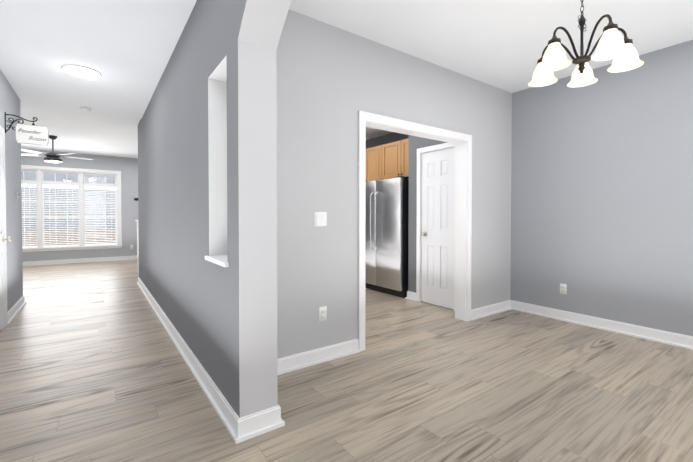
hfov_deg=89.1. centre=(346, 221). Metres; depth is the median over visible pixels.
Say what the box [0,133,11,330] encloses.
room door
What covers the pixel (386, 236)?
fridge
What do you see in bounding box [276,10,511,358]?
wall
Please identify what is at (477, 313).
baseboard
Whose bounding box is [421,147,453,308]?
pantry door
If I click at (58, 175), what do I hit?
backdrop
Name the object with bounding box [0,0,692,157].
ceiling
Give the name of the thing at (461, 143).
door frame
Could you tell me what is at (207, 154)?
wall
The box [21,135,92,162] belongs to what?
ceiling fan
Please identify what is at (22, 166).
window frame
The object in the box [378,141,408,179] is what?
upper cabinet
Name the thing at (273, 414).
baseboard
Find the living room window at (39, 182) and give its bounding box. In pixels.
[21,168,118,248]
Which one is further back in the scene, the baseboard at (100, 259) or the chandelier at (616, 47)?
the baseboard at (100, 259)
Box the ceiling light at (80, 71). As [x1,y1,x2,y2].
[61,64,100,77]
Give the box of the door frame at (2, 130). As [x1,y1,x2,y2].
[0,125,7,325]
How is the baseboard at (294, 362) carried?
attached to the wall at (332, 81)
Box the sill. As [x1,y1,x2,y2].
[205,255,228,266]
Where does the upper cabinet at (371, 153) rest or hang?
attached to the wall at (602, 197)
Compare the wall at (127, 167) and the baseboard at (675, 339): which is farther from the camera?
the wall at (127, 167)
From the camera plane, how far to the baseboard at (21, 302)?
4.21 m
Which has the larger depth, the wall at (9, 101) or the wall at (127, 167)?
the wall at (127, 167)
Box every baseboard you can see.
[7,295,25,323]
[23,255,136,265]
[137,277,246,443]
[259,405,284,428]
[277,338,359,374]
[471,300,510,319]
[511,300,692,349]
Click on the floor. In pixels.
(94, 367)
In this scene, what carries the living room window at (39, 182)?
in the wall at (127, 167)
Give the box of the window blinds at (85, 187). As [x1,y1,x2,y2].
[84,186,116,245]
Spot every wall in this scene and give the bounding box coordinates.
[0,69,22,311]
[21,149,137,261]
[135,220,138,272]
[138,0,291,417]
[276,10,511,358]
[366,40,692,335]
[408,135,446,292]
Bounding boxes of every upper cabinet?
[366,146,377,180]
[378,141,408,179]
[398,138,408,177]
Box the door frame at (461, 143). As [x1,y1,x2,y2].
[358,110,471,350]
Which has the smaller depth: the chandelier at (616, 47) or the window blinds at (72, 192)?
the chandelier at (616, 47)
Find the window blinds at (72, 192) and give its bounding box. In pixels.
[43,185,78,246]
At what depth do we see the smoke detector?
5.00 m
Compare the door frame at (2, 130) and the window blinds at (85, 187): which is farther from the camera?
the window blinds at (85, 187)
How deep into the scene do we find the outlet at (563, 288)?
3.94 m
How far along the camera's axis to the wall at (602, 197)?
3.59 m
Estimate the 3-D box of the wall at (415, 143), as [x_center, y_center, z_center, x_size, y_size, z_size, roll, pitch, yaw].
[1.206,-0.287,4.594,0.090,2.765,1.005,-1,1,-35]
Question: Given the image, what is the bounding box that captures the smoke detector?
[80,107,90,111]
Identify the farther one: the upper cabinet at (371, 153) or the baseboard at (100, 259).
the baseboard at (100, 259)
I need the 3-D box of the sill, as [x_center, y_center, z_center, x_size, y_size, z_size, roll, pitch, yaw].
[-0.749,0.237,2.180,0.141,0.025,0.440,-1,1,-35]
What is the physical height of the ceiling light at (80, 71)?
0.014 m
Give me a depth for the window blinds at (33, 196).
8.31 m
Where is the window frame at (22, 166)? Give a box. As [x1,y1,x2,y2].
[21,165,121,251]
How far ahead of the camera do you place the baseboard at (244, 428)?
2.36 m
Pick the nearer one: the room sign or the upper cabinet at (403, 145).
the room sign
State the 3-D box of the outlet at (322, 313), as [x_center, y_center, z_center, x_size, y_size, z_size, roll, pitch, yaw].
[-0.188,0.739,2.833,0.070,0.114,0.010,-1,1,-35]
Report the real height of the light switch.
0.116 m
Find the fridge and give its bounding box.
[365,176,408,297]
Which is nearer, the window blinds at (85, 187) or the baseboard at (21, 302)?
the baseboard at (21, 302)
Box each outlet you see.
[319,306,326,320]
[560,283,566,293]
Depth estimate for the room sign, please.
3.97 m
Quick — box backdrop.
[21,171,115,245]
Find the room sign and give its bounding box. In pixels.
[5,112,48,145]
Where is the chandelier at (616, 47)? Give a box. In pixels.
[528,0,643,86]
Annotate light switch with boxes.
[314,212,326,225]
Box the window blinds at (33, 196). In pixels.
[22,192,36,247]
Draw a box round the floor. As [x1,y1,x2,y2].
[0,260,692,461]
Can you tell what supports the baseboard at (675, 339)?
attached to the wall at (602, 197)

